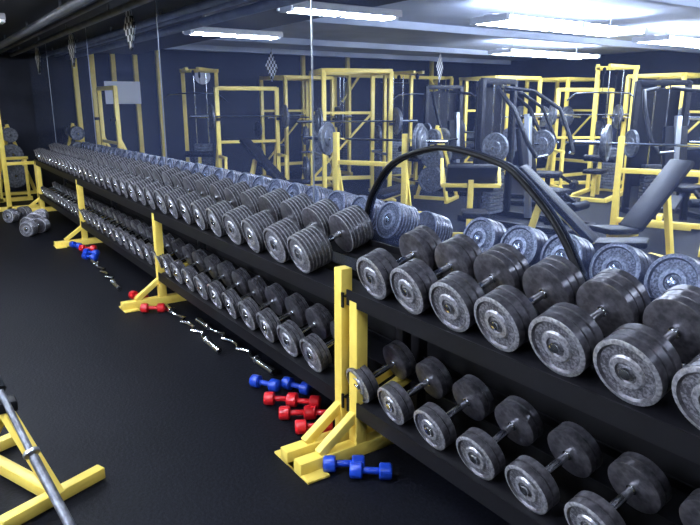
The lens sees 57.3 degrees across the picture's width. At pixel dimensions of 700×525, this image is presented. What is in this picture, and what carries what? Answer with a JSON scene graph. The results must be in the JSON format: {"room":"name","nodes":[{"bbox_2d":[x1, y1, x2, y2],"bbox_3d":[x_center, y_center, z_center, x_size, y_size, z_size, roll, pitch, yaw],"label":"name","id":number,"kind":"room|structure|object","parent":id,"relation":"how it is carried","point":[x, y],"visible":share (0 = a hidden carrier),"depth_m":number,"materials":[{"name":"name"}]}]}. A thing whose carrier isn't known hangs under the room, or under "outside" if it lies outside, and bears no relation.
{"room":"gym","nodes":[
{"label":"gym","id":0,"kind":"room"},
{"bbox_2d":[0,50,42,191],"bbox_3d":[-10.966,-2.020,9.316,12.020,2.780,0.100,-9,17,-33],"label":"wall","id":1,"kind":"structure","parent":0,"point":[16,100],"depth_m":12.24,"materials":[{"name":"paint"}]},
{"bbox_2d":[0,0,130,49],"bbox_3d":[-1.777,-2.207,4.436,2.320,0.240,18.400,-9,17,-33],"label":"ceiling soffit","id":2,"kind":"structure","parent":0,"point":[17,12],"depth_m":7.11,"materials":[{"name":"grey paint"}]},
{"bbox_2d":[0,0,153,56],"bbox_3d":[-1.479,-2.073,4.679,0.530,0.149,18.000,-9,17,-33],"label":"ceiling pipes","id":3,"kind":"object","parent":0,"point":[70,6],"depth_m":6.87,"materials":[{"name":"grey metal"}]},
{"bbox_2d":[0,190,510,524],"bbox_3d":[-5.866,1.198,2.416,12.220,0.100,18.400,-9,17,-33],"label":"floor","id":4,"kind":"structure","parent":0,"point":[178,429],"depth_m":3.58,"materials":[{"name":"rubber"}]},
{"bbox_2d":[2,206,31,222],"bbox_3d":[-4.869,-0.707,9.378,0.200,0.200,0.398,4,15,15],"label":"dumbbell","id":5,"kind":"object","parent":4,"relation":"on","point":[11,215],"visible":0.84,"depth_m":9.24,"materials":[{"name":"metal"}]},
{"bbox_2d":[0,124,36,195],"bbox_3d":[-6.244,-1.901,11.856,0.734,1.301,0.840,-9,17,-33],"label":"weight plates","id":6,"kind":"object","parent":4,"relation":"on","point":[16,173],"visible":0.77,"depth_m":11.61,"materials":[{"name":"grey metal"}]},
{"bbox_2d":[0,116,39,211],"bbox_3d":[-5.755,-1.887,10.456,1.000,1.965,1.170,-9,17,-33],"label":"rack","id":7,"kind":"object","parent":4,"relation":"on","point":[3,158],"visible":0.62,"depth_m":10.21,"materials":[{"name":"yellow metal"}]},
{"bbox_2d":[20,213,47,223],"bbox_3d":[-4.336,-0.560,8.792,0.200,0.200,0.398,1,14,4],"label":"dumbbell","id":8,"kind":"object","parent":4,"relation":"on","point":[37,215],"visible":0.31,"depth_m":8.68,"materials":[{"name":"metal"}]},
{"bbox_2d":[19,217,50,236],"bbox_3d":[-4.152,-0.472,8.444,0.200,0.200,0.398,2,14,10],"label":"dumbbell","id":9,"kind":"object","parent":4,"relation":"on","point":[42,224],"visible":1,"depth_m":8.32,"materials":[{"name":"metal"}]},
{"bbox_2d":[27,209,48,218],"bbox_3d":[-4.450,-0.644,9.127,0.200,0.200,0.398,-2,14,-7],"label":"dumbbell","id":10,"kind":"object","parent":4,"relation":"on","point":[44,211],"visible":0.26,"depth_m":9.18,"materials":[{"name":"metal"}]},
{"bbox_2d":[0,375,104,524],"bbox_3d":[-1.417,0.752,2.812,1.001,0.556,0.476,10,17,34],"label":"stand","id":11,"kind":"object","parent":4,"relation":"on","point":[42,481],"visible":1,"depth_m":2.77,"materials":[{"name":"yellow paint"}]},
{"bbox_2d":[78,245,96,250],"bbox_3d":[-3.062,-0.168,7.477,0.200,0.080,0.080,1,14,4],"label":"dumbbell","id":12,"kind":"object","parent":4,"relation":"on","point":[81,247],"visible":0.74,"depth_m":7.45,"materials":[{"name":"red plastic"}]},
{"bbox_2d":[81,252,98,260],"bbox_3d":[-2.875,-0.066,7.073,0.200,0.080,0.080,7,16,26],"label":"dumbbell","id":13,"kind":"object","parent":4,"relation":"on","point":[84,255],"visible":0.96,"depth_m":7.06,"materials":[{"name":"blue plastic"}]},
{"bbox_2d":[90,259,121,290],"bbox_3d":[-2.448,0.106,6.417,0.089,0.066,1.240,-9,16,-31],"label":"bar","id":14,"kind":"object","parent":4,"relation":"on","point":[113,281],"visible":1,"depth_m":6.30,"materials":[{"name":"silver metal"}]},
{"bbox_2d":[140,303,165,312],"bbox_3d":[-1.635,0.377,5.310,0.200,0.080,0.080,0,14,-2],"label":"dumbbell","id":15,"kind":"object","parent":4,"relation":"on","point":[144,307],"visible":1,"depth_m":5.29,"materials":[{"name":"red plastic"}]},
{"bbox_2d":[164,302,221,354],"bbox_3d":[-1.234,0.479,4.931,0.089,0.066,1.240,-9,17,-32],"label":"bar","id":16,"kind":"object","parent":4,"relation":"on","point":[207,340],"visible":0.94,"depth_m":4.80,"materials":[{"name":"silver metal"}]},
{"bbox_2d":[28,160,410,470],"bbox_3d":[-2.425,-0.420,6.661,0.790,0.969,8.825,-9,17,-33],"label":"dumbbell rack","id":17,"kind":"object","parent":4,"relation":"on","point":[331,286],"visible":0.54,"depth_m":3.88,"materials":[{"name":"black metal"}]},
{"bbox_2d":[44,145,67,164],"bbox_3d":[-4.210,-1.552,9.249,0.380,0.278,0.190,-10,17,-36],"label":"dumbbell","id":18,"kind":"object","parent":17,"relation":"on","point":[63,147],"visible":0.3,"depth_m":9.21,"materials":[{"name":"metal"}]},
{"bbox_2d":[47,145,72,165],"bbox_3d":[-4.075,-1.510,9.066,0.392,0.285,0.194,-10,17,-34],"label":"dumbbell","id":19,"kind":"object","parent":17,"relation":"on","point":[65,148],"visible":0.33,"depth_m":9.01,"materials":[{"name":"metal"}]},
{"bbox_2d":[50,146,76,167],"bbox_3d":[-3.945,-1.464,8.881,0.392,0.285,0.194,-10,17,-34],"label":"dumbbell","id":20,"kind":"object","parent":17,"relation":"on","point":[71,148],"visible":0.37,"depth_m":8.83,"materials":[{"name":"metal"}]},
{"bbox_2d":[53,147,79,168],"bbox_3d":[-3.815,-1.417,8.696,0.392,0.285,0.194,-9,17,-31],"label":"dumbbell","id":21,"kind":"object","parent":17,"relation":"on","point":[74,149],"visible":0.37,"depth_m":8.63,"materials":[{"name":"metal"}]},
{"bbox_2d":[56,148,83,170],"bbox_3d":[-3.685,-1.371,8.511,0.392,0.285,0.194,-10,17,-35],"label":"dumbbell","id":22,"kind":"object","parent":17,"relation":"on","point":[76,152],"visible":0.41,"depth_m":8.46,"materials":[{"name":"metal"}]},
{"bbox_2d":[60,148,88,171],"bbox_3d":[-3.546,-1.327,8.321,0.406,0.294,0.200,-10,17,-35],"label":"dumbbell","id":23,"kind":"object","parent":17,"relation":"on","point":[62,159],"visible":0.38,"depth_m":8.27,"materials":[{"name":"metal"}]},
{"bbox_2d":[64,150,93,173],"bbox_3d":[-3.411,-1.279,8.128,0.406,0.294,0.200,-9,17,-31],"label":"dumbbell","id":24,"kind":"object","parent":17,"relation":"on","point":[89,151],"visible":0.37,"depth_m":8.07,"materials":[{"name":"metal"}]},
{"bbox_2d":[70,197,90,215],"bbox_3d":[-3.447,-0.724,8.223,0.277,0.227,0.162,-9,17,-33],"label":"dumbbell","id":25,"kind":"object","parent":17,"relation":"on","point":[86,199],"visible":0.5,"depth_m":8.19,"materials":[{"name":"metal"}]},
{"bbox_2d":[68,151,98,175],"bbox_3d":[-3.276,-1.231,7.936,0.406,0.294,0.200,-9,17,-32],"label":"dumbbell","id":26,"kind":"object","parent":17,"relation":"on","point":[89,155],"visible":0.34,"depth_m":7.88,"materials":[{"name":"metal"}]},
{"bbox_2d":[73,198,94,216],"bbox_3d":[-3.316,-0.682,8.039,0.285,0.235,0.168,-9,17,-32],"label":"dumbbell","id":27,"kind":"object","parent":17,"relation":"on","point":[90,201],"visible":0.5,"depth_m":8.01,"materials":[{"name":"metal"}]},
{"bbox_2d":[72,152,102,177],"bbox_3d":[-3.140,-1.182,7.744,0.406,0.294,0.200,-10,17,-34],"label":"dumbbell","id":28,"kind":"object","parent":17,"relation":"on","point":[94,157],"visible":0.43,"depth_m":7.69,"materials":[{"name":"metal"}]},
{"bbox_2d":[77,201,99,219],"bbox_3d":[-3.187,-0.636,7.856,0.285,0.235,0.168,-10,17,-35],"label":"dumbbell","id":29,"kind":"object","parent":17,"relation":"on","point":[94,203],"visible":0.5,"depth_m":7.84,"materials":[{"name":"metal"}]},
{"bbox_2d":[76,153,109,179],"bbox_3d":[-2.996,-1.137,7.546,0.419,0.304,0.207,-9,17,-32],"label":"dumbbell","id":30,"kind":"object","parent":17,"relation":"on","point":[100,157],"visible":0.37,"depth_m":7.49,"materials":[{"name":"metal"}]},
{"bbox_2d":[82,203,104,223],"bbox_3d":[-3.058,-0.590,7.672,0.285,0.235,0.168,-10,17,-36],"label":"dumbbell","id":31,"kind":"object","parent":17,"relation":"on","point":[99,206],"visible":0.56,"depth_m":7.65,"materials":[{"name":"metal"}]},
{"bbox_2d":[81,154,114,181],"bbox_3d":[-2.855,-1.087,7.346,0.419,0.304,0.207,-9,17,-32],"label":"dumbbell","id":32,"kind":"object","parent":17,"relation":"on","point":[105,159],"visible":0.38,"depth_m":7.29,"materials":[{"name":"metal"}]},
{"bbox_2d":[86,205,109,226],"bbox_3d":[-2.929,-0.544,7.489,0.285,0.235,0.168,-10,17,-34],"label":"dumbbell","id":33,"kind":"object","parent":17,"relation":"on","point":[104,209],"visible":0.58,"depth_m":7.46,"materials":[{"name":"metal"}]},
{"bbox_2d":[91,207,115,229],"bbox_3d":[-2.795,-0.501,7.300,0.293,0.244,0.176,-10,17,-34],"label":"dumbbell","id":34,"kind":"object","parent":17,"relation":"on","point":[111,210],"visible":0.62,"depth_m":7.27,"materials":[{"name":"metal"}]},
{"bbox_2d":[86,155,121,183],"bbox_3d":[-2.715,-1.037,7.146,0.419,0.304,0.207,-10,17,-35],"label":"dumbbell","id":35,"kind":"object","parent":17,"relation":"on","point":[111,160],"visible":0.41,"depth_m":7.09,"materials":[{"name":"metal"}]},
{"bbox_2d":[96,210,121,232],"bbox_3d":[-2.662,-0.453,7.111,0.293,0.244,0.176,-9,16,-31],"label":"dumbbell","id":36,"kind":"object","parent":17,"relation":"on","point":[116,213],"visible":0.56,"depth_m":7.07,"materials":[{"name":"metal"}]},
{"bbox_2d":[92,157,127,185],"bbox_3d":[-2.575,-0.987,6.947,0.419,0.304,0.207,-9,17,-31],"label":"dumbbell","id":37,"kind":"object","parent":17,"relation":"on","point":[118,164],"visible":0.39,"depth_m":6.89,"materials":[{"name":"metal"}]},
{"bbox_2d":[101,213,127,236],"bbox_3d":[-2.529,-0.406,6.921,0.293,0.244,0.176,-10,17,-34],"label":"dumbbell","id":38,"kind":"object","parent":17,"relation":"on","point":[122,216],"visible":0.55,"depth_m":6.89,"materials":[{"name":"metal"}]},
{"bbox_2d":[98,158,135,188],"bbox_3d":[-2.425,-0.940,6.741,0.431,0.311,0.210,-8,16,-30],"label":"dumbbell","id":39,"kind":"object","parent":17,"relation":"on","point":[125,163],"visible":0.48,"depth_m":6.68,"materials":[{"name":"metal"}]},
{"bbox_2d":[107,216,133,240],"bbox_3d":[-2.396,-0.358,6.732,0.293,0.244,0.176,-9,17,-33],"label":"dumbbell","id":40,"kind":"object","parent":17,"relation":"on","point":[129,219],"visible":0.55,"depth_m":6.70,"materials":[{"name":"metal"}]},
{"bbox_2d":[104,160,143,191],"bbox_3d":[-2.279,-0.887,6.534,0.431,0.311,0.210,-8,16,-30],"label":"dumbbell","id":41,"kind":"object","parent":17,"relation":"on","point":[107,175],"visible":0.51,"depth_m":6.47,"materials":[{"name":"metal"}]},
{"bbox_2d":[113,219,140,244],"bbox_3d":[-2.257,-0.314,6.538,0.300,0.252,0.182,-10,17,-36],"label":"dumbbell","id":42,"kind":"object","parent":17,"relation":"on","point":[134,223],"visible":0.67,"depth_m":6.51,"materials":[{"name":"metal"}]},
{"bbox_2d":[111,161,151,194],"bbox_3d":[-2.134,-0.836,6.327,0.431,0.311,0.210,-10,17,-34],"label":"dumbbell","id":43,"kind":"object","parent":17,"relation":"on","point":[139,168],"visible":0.49,"depth_m":6.27,"materials":[{"name":"metal"}]},
{"bbox_2d":[119,222,148,248],"bbox_3d":[-2.120,-0.265,6.343,0.300,0.252,0.182,-10,17,-35],"label":"dumbbell","id":44,"kind":"object","parent":17,"relation":"on","point":[141,227],"visible":0.59,"depth_m":6.31,"materials":[{"name":"metal"}]},
{"bbox_2d":[118,163,159,197],"bbox_3d":[-1.988,-0.783,6.120,0.431,0.311,0.210,-9,17,-32],"label":"dumbbell","id":45,"kind":"object","parent":17,"relation":"on","point":[147,170],"visible":0.49,"depth_m":6.06,"materials":[{"name":"metal"}]},
{"bbox_2d":[127,226,153,253],"bbox_3d":[-1.983,-0.216,6.148,0.300,0.252,0.182,-9,17,-33],"label":"dumbbell","id":46,"kind":"object","parent":17,"relation":"on","point":[149,231],"visible":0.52,"depth_m":6.11,"materials":[{"name":"metal"}]},
{"bbox_2d":[126,165,170,201],"bbox_3d":[-1.833,-0.735,5.907,0.444,0.320,0.216,-10,17,-34],"label":"dumbbell","id":47,"kind":"object","parent":17,"relation":"on","point":[157,173],"visible":0.52,"depth_m":5.85,"materials":[{"name":"metal"}]},
{"bbox_2d":[134,233,164,258],"bbox_3d":[-1.846,-0.167,5.954,0.300,0.252,0.182,-10,17,-34],"label":"dumbbell","id":48,"kind":"object","parent":17,"relation":"on","point":[138,244],"visible":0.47,"depth_m":5.86,"materials":[{"name":"metal"}]},
{"bbox_2d":[134,167,180,204],"bbox_3d":[-1.682,-0.681,5.693,0.444,0.320,0.216,-10,17,-34],"label":"dumbbell","id":49,"kind":"object","parent":17,"relation":"on","point":[167,175],"visible":0.53,"depth_m":5.63,"materials":[{"name":"metal"}]},
{"bbox_2d":[142,234,174,264],"bbox_3d":[-1.704,-0.121,5.753,0.309,0.261,0.190,-10,17,-34],"label":"dumbbell","id":50,"kind":"object","parent":17,"relation":"on","point":[147,248],"visible":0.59,"depth_m":5.71,"materials":[{"name":"metal"}]},
{"bbox_2d":[144,169,191,208],"bbox_3d":[-1.532,-0.627,5.479,0.444,0.320,0.216,-9,16,-31],"label":"dumbbell","id":51,"kind":"object","parent":17,"relation":"on","point":[177,178],"visible":0.48,"depth_m":5.41,"materials":[{"name":"metal"}]},
{"bbox_2d":[151,238,184,267],"bbox_3d":[-1.563,-0.071,5.553,0.309,0.261,0.190,-10,17,-34],"label":"dumbbell","id":52,"kind":"object","parent":17,"relation":"on","point":[177,244],"visible":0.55,"depth_m":5.53,"materials":[{"name":"metal"}]},
{"bbox_2d":[160,243,195,276],"bbox_3d":[-1.422,-0.020,5.353,0.309,0.261,0.190,-9,17,-32],"label":"dumbbell","id":53,"kind":"object","parent":17,"relation":"on","point":[187,250],"visible":0.69,"depth_m":5.31,"materials":[{"name":"metal"}]},
{"bbox_2d":[154,172,203,213],"bbox_3d":[-1.381,-0.573,5.264,0.444,0.320,0.216,-10,17,-35],"label":"dumbbell","id":54,"kind":"object","parent":17,"relation":"on","point":[189,182],"visible":0.54,"depth_m":5.21,"materials":[{"name":"metal"}]},
{"bbox_2d":[170,249,206,283],"bbox_3d":[-1.281,0.030,5.152,0.309,0.261,0.190,-10,17,-35],"label":"dumbbell","id":55,"kind":"object","parent":17,"relation":"on","point":[198,256],"visible":0.64,"depth_m":5.12,"materials":[{"name":"metal"}]},
{"bbox_2d":[165,174,218,218],"bbox_3d":[-1.221,-0.522,5.044,0.457,0.328,0.221,-9,17,-32],"label":"dumbbell","id":56,"kind":"object","parent":17,"relation":"on","point":[203,184],"visible":0.59,"depth_m":4.98,"materials":[{"name":"metal"}]},
{"bbox_2d":[181,254,220,291],"bbox_3d":[-1.135,0.077,4.946,0.316,0.269,0.196,-10,17,-34],"label":"dumbbell","id":57,"kind":"object","parent":17,"relation":"on","point":[211,261],"visible":0.65,"depth_m":4.91,"materials":[{"name":"metal"}]},
{"bbox_2d":[177,177,233,223],"bbox_3d":[-1.065,-0.466,4.822,0.457,0.328,0.221,-9,16,-31],"label":"dumbbell","id":58,"kind":"object","parent":17,"relation":"on","point":[217,188],"visible":0.52,"depth_m":4.76,"materials":[{"name":"metal"}]},
{"bbox_2d":[193,260,234,299],"bbox_3d":[-0.990,0.129,4.740,0.316,0.269,0.196,-10,17,-35],"label":"dumbbell","id":59,"kind":"object","parent":17,"relation":"on","point":[225,269],"visible":0.82,"depth_m":4.71,"materials":[{"name":"metal"}]},
{"bbox_2d":[191,181,250,229],"bbox_3d":[-0.909,-0.411,4.601,0.457,0.328,0.221,-9,16,-31],"label":"dumbbell","id":60,"kind":"object","parent":17,"relation":"on","point":[232,193],"visible":0.51,"depth_m":4.54,"materials":[{"name":"metal"}]},
{"bbox_2d":[207,267,250,308],"bbox_3d":[-0.845,0.181,4.534,0.316,0.269,0.196,-10,17,-34],"label":"dumbbell","id":61,"kind":"object","parent":17,"relation":"on","point":[240,277],"visible":0.77,"depth_m":4.50,"materials":[{"name":"metal"}]},
{"bbox_2d":[205,185,267,236],"bbox_3d":[-0.753,-0.355,4.379,0.457,0.328,0.221,-9,17,-31],"label":"dumbbell","id":62,"kind":"object","parent":17,"relation":"on","point":[214,213],"visible":0.56,"depth_m":4.31,"materials":[{"name":"metal"}]},
{"bbox_2d":[222,275,267,318],"bbox_3d":[-0.701,0.233,4.329,0.316,0.269,0.196,-9,16,-31],"label":"dumbbell","id":63,"kind":"object","parent":17,"relation":"on","point":[256,285],"visible":0.89,"depth_m":4.29,"materials":[{"name":"metal"}]},
{"bbox_2d":[222,188,290,244],"bbox_3d":[-0.588,-0.302,4.151,0.470,0.337,0.227,-10,17,-36],"label":"dumbbell","id":64,"kind":"object","parent":17,"relation":"on","point":[271,201],"visible":0.62,"depth_m":4.09,"materials":[{"name":"metal"}]},
{"bbox_2d":[238,283,287,329],"bbox_3d":[-0.550,0.281,4.117,0.324,0.278,0.204,-9,17,-33],"label":"dumbbell","id":65,"kind":"object","parent":17,"relation":"on","point":[275,294],"visible":0.88,"depth_m":4.08,"materials":[{"name":"metal"}]},
{"bbox_2d":[241,193,313,252],"bbox_3d":[-0.426,-0.245,3.922,0.470,0.337,0.227,-8,16,-30],"label":"dumbbell","id":66,"kind":"object","parent":17,"relation":"on","point":[253,226],"visible":0.63,"depth_m":3.85,"materials":[{"name":"metal"}]},
{"bbox_2d":[256,292,308,342],"bbox_3d":[-0.402,0.335,3.905,0.324,0.278,0.204,-9,17,-31],"label":"dumbbell","id":67,"kind":"object","parent":17,"relation":"on","point":[296,306],"visible":0.91,"depth_m":3.86,"materials":[{"name":"metal"}]},
{"bbox_2d":[263,198,339,262],"bbox_3d":[-0.265,-0.187,3.693,0.470,0.337,0.227,-11,18,-36],"label":"dumbbell","id":68,"kind":"object","parent":17,"relation":"on","point":[275,236],"visible":0.7,"depth_m":3.63,"materials":[{"name":"metal"}]},
{"bbox_2d":[277,303,332,356],"bbox_3d":[-0.253,0.388,3.694,0.324,0.278,0.204,-10,17,-35],"label":"dumbbell","id":69,"kind":"object","parent":17,"relation":"on","point":[318,318],"visible":0.98,"depth_m":3.66,"materials":[{"name":"metal"}]},
{"bbox_2d":[300,320,334,372],"bbox_3d":[-0.104,0.441,3.482,0.324,0.278,0.204,-9,17,-33],"label":"dumbbell","id":70,"kind":"object","parent":17,"relation":"on","point":[314,350],"visible":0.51,"depth_m":3.39,"materials":[{"name":"metal"}]},
{"bbox_2d":[287,205,373,273],"bbox_3d":[-0.104,-0.130,3.464,0.470,0.337,0.227,-9,17,-32],"label":"dumbbell","id":71,"kind":"object","parent":17,"relation":"on","point":[310,249],"visible":1,"depth_m":3.41,"materials":[{"name":"metal"}]},
{"bbox_2d":[195,317,276,375],"bbox_3d":[-0.836,0.569,4.573,0.089,0.066,1.240,-10,17,-34],"label":"bar","id":72,"kind":"object","parent":4,"relation":"on","point":[257,360],"visible":1,"depth_m":4.45,"materials":[{"name":"silver metal"}]},
{"bbox_2d":[249,374,280,391],"bbox_3d":[-0.515,0.733,3.891,0.200,0.080,0.080,7,16,26],"label":"dumbbell","id":73,"kind":"object","parent":4,"relation":"on","point":[274,385],"visible":1,"depth_m":3.88,"materials":[{"name":"blue plastic"}]},
{"bbox_2d":[263,391,298,404],"bbox_3d":[-0.397,0.784,3.687,0.200,0.080,0.080,1,14,4],"label":"dumbbell","id":74,"kind":"object","parent":4,"relation":"on","point":[269,398],"visible":0.7,"depth_m":3.67,"materials":[{"name":"red plastic"}]},
{"bbox_2d":[279,405,313,419],"bbox_3d":[-0.292,0.826,3.522,0.200,0.080,0.080,0,14,-2],"label":"dumbbell","id":75,"kind":"object","parent":4,"relation":"on","point":[285,412],"visible":0.94,"depth_m":3.49,"materials":[{"name":"red plastic"}]},
{"bbox_2d":[281,376,312,394],"bbox_3d":[-0.321,0.742,3.855,0.200,0.080,0.080,9,17,32],"label":"dumbbell","id":76,"kind":"object","parent":4,"relation":"on","point":[287,383],"visible":0.95,"depth_m":3.84,"materials":[{"name":"blue plastic"}]},
{"bbox_2d":[285,393,320,408],"bbox_3d":[-0.266,0.792,3.656,0.200,0.080,0.080,2,14,10],"label":"dumbbell","id":77,"kind":"object","parent":4,"relation":"on","point":[290,400],"visible":0.96,"depth_m":3.63,"materials":[{"name":"red plastic"}]},
{"bbox_2d":[295,419,332,433],"bbox_3d":[-0.191,0.862,3.377,0.200,0.080,0.080,-2,14,-7],"label":"dumbbell","id":78,"kind":"object","parent":4,"relation":"on","point":[301,425],"visible":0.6,"depth_m":3.35,"materials":[{"name":"red plastic"}]},
{"bbox_2d":[306,405,334,419],"bbox_3d":[-0.148,0.826,3.523,0.200,0.080,0.080,1,14,4],"label":"dumbbell","id":79,"kind":"object","parent":4,"relation":"on","point":[316,411],"visible":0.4,"depth_m":3.51,"materials":[{"name":"red plastic"}]},
{"bbox_2d":[323,455,364,471],"bbox_3d":[-0.029,0.950,3.027,0.200,0.080,0.080,0,14,-2],"label":"dumbbell","id":80,"kind":"object","parent":4,"relation":"on","point":[330,463],"visible":0.77,"depth_m":3.00,"materials":[{"name":"blue plastic"}]},
{"bbox_2d":[349,461,391,479],"bbox_3d":[0.097,0.965,2.969,0.200,0.080,0.080,1,14,4],"label":"dumbbell","id":81,"kind":"object","parent":4,"relation":"on","point":[356,469],"visible":1,"depth_m":2.94,"materials":[{"name":"blue plastic"}]},
{"bbox_2d":[288,267,699,524],"bbox_3d":[0.852,0.738,1.999,0.790,0.994,2.945,-9,17,-33],"label":"dumbbell rack","id":82,"kind":"object","parent":4,"relation":"on","point":[662,424],"visible":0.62,"depth_m":2.44,"materials":[{"name":"black metal"}]},
{"bbox_2d":[346,340,415,402],"bbox_3d":[0.154,0.532,3.138,0.338,0.269,0.188,-9,16,-31],"label":"dumbbell","id":83,"kind":"object","parent":82,"relation":"on","point":[399,359],"visible":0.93,"depth_m":3.11,"materials":[{"name":"metal"}]},
{"bbox_2d":[356,225,441,299],"bbox_3d":[0.234,-0.004,2.928,0.403,0.310,0.212,-9,17,-32],"label":"dumbbell","id":84,"kind":"object","parent":82,"relation":"on","point":[374,268],"visible":0.8,"depth_m":2.88,"materials":[{"name":"metal"}]},
{"bbox_2d":[377,356,452,424],"bbox_3d":[0.299,0.583,2.930,0.339,0.271,0.190,-9,16,-31],"label":"dumbbell","id":85,"kind":"object","parent":82,"relation":"on","point":[434,377],"visible":0.99,"depth_m":2.90,"materials":[{"name":"metal"}]},
{"bbox_2d":[390,234,481,313],"bbox_3d":[0.374,0.046,2.727,0.404,0.312,0.214,-9,17,-31],"label":"dumbbell","id":86,"kind":"object","parent":82,"relation":"on","point":[411,282],"visible":0.89,"depth_m":2.67,"materials":[{"name":"metal"}]},
{"bbox_2d":[414,374,494,449],"bbox_3d":[0.444,0.634,2.723,0.340,0.273,0.192,-9,17,-33],"label":"dumbbell","id":87,"kind":"object","parent":82,"relation":"on","point":[472,396],"visible":1,"depth_m":2.69,"materials":[{"name":"metal"}]},
{"bbox_2d":[429,243,528,331],"bbox_3d":[0.515,0.095,2.526,0.404,0.314,0.216,-10,17,-34],"label":"dumbbell","id":88,"kind":"object","parent":82,"relation":"on","point":[453,297],"visible":0.86,"depth_m":2.48,"materials":[{"name":"metal"}]},
{"bbox_2d":[456,396,543,479],"bbox_3d":[0.589,0.685,2.516,0.340,0.275,0.194,-10,17,-35],"label":"dumbbell","id":89,"kind":"object","parent":82,"relation":"on","point":[517,419],"visible":1,"depth_m":2.49,"materials":[{"name":"metal"}]},
{"bbox_2d":[474,255,584,351],"bbox_3d":[0.655,0.144,2.326,0.405,0.316,0.218,-9,16,-31],"label":"dumbbell","id":90,"kind":"object","parent":82,"relation":"on","point":[504,315],"visible":0.88,"depth_m":2.28,"materials":[{"name":"metal"}]},
{"bbox_2d":[505,421,602,514],"bbox_3d":[0.734,0.736,2.309,0.341,0.277,0.196,-9,17,-31],"label":"dumbbell","id":91,"kind":"object","parent":82,"relation":"on","point":[573,448],"visible":1,"depth_m":2.28,"materials":[{"name":"metal"}]},
{"bbox_2d":[528,268,650,376],"bbox_3d":[0.796,0.194,2.125,0.405,0.318,0.220,-10,17,-33],"label":"dumbbell","id":92,"kind":"object","parent":82,"relation":"on","point":[565,337],"visible":0.93,"depth_m":2.08,"materials":[{"name":"metal"}]},
{"bbox_2d":[564,452,671,524],"bbox_3d":[0.880,0.788,2.102,0.341,0.277,0.196,-9,17,-32],"label":"dumbbell","id":93,"kind":"object","parent":82,"relation":"on","point":[638,482],"visible":1,"depth_m":2.08,"materials":[{"name":"metal"}]},
{"bbox_2d":[593,284,699,406],"bbox_3d":[0.937,0.243,1.924,0.406,0.320,0.222,-9,17,-32],"label":"dumbbell","id":94,"kind":"object","parent":82,"relation":"on","point":[638,363],"visible":0.99,"depth_m":1.87,"materials":[{"name":"metal"}]},
{"bbox_2d":[672,354,699,429],"bbox_3d":[1.077,0.293,1.724,0.407,0.322,0.224,-9,16,-31],"label":"dumbbell","id":95,"kind":"object","parent":82,"relation":"on","point":[686,382],"visible":1,"depth_m":1.71,"materials":[{"name":"metal"}]},
{"bbox_2d":[679,488,699,524],"bbox_3d":[1.025,0.840,1.896,0.341,0.277,0.196,-10,17,-34],"label":"dumbbell","id":96,"kind":"object","parent":82,"relation":"on","point":[689,510],"visible":1,"depth_m":1.97,"materials":[{"name":"metal"}]},
{"bbox_2d":[33,28,699,524],"bbox_3d":[-0.996,-0.940,5.304,0.130,2.640,18.000,-9,17,-33],"label":"wall","id":97,"kind":"structure","parent":0,"point":[569,485],"depth_m":2.90,"materials":[{"name":"black paint"}]},
{"bbox_2d":[27,44,55,149],"bbox_3d":[-5.575,-2.886,11.592,0.012,1.910,1.908,-9,17,-33],"label":"wall mirror","id":98,"kind":"object","parent":97,"relation":"attached to","point":[40,86],"visible":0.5,"depth_m":11.55,"materials":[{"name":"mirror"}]},
{"bbox_2d":[46,28,96,150],"bbox_3d":[-4.231,-2.406,9.681,0.012,1.910,2.838,-9,17,-33],"label":"wall mirror","id":99,"kind":"object","parent":97,"relation":"attached to","point":[70,88],"visible":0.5,"depth_m":9.48,"materials":[{"name":"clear mirror"}]},
{"bbox_2d":[86,0,165,166],"bbox_3d":[-2.628,-1.833,7.402,0.012,1.910,2.828,-9,17,-33],"label":"wall mirror","id":100,"kind":"object","parent":97,"relation":"attached to","point":[125,83],"visible":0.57,"depth_m":7.13,"materials":[{"name":"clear mirror"}]},
{"bbox_2d":[155,0,166,164],"bbox_3d":[-1.829,-1.547,6.263,0.016,1.910,0.012,-9,17,-33],"label":"trim","id":101,"kind":"structure","parent":97,"relation":"attached to","point":[155,0],"depth_m":6.21,"materials":[{"name":"silver metal"}]},
{"bbox_2d":[156,0,312,200],"bbox_3d":[-1.028,-1.262,5.126,0.012,1.910,2.828,-9,17,-33],"label":"wall mirror","id":102,"kind":"object","parent":97,"relation":"attached to","point":[236,74],"visible":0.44,"depth_m":4.81,"materials":[{"name":"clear mirror"}]},
{"bbox_2d":[310,0,314,202],"bbox_3d":[-0.229,-0.976,3.987,0.016,1.910,0.012,-9,17,-33],"label":"trim","id":103,"kind":"structure","parent":97,"relation":"attached to","point":[310,0],"depth_m":3.96,"materials":[{"name":"silver metal"}]},
{"bbox_2d":[312,0,699,367],"bbox_3d":[0.573,-0.690,2.851,0.012,1.910,2.828,-9,17,-33],"label":"wall mirror","id":104,"kind":"object","parent":97,"relation":"attached to","point":[595,104],"visible":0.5,"depth_m":2.65,"materials":[{"name":"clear mirror"}]},
{"bbox_2d":[364,145,580,271],"bbox_3d":[0.499,-0.261,3.032,0.026,0.572,1.524,-9,17,-33],"label":"bar","id":105,"kind":"object","parent":104,"relation":"attached to","point":[506,167],"visible":0.76,"depth_m":2.77,"materials":[{"name":"black paint"}]},
{"bbox_3d":[-6.824,-1.436,1.080,9.900,0.100,18.400,-9,17,-33],"label":"ceiling","id":106,"kind":"structure","parent":0,"visible":0},
{"bbox_2d":[68,34,74,66],"bbox_3d":[-3.949,-3.040,9.065,0.006,0.552,0.424,-9,17,-33],"label":"pennant","id":107,"kind":"object","parent":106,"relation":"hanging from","point":[71,47],"visible":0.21,"depth_m":9.06,"materials":[{"name":"fabric"}]},
{"bbox_2d":[124,11,133,50],"bbox_3d":[-2.342,-2.486,6.777,0.006,0.478,0.368,-9,17,-33],"label":"pennant","id":108,"kind":"object","parent":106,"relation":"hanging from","point":[128,24],"visible":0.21,"depth_m":6.77,"materials":[{"name":"fabric"}]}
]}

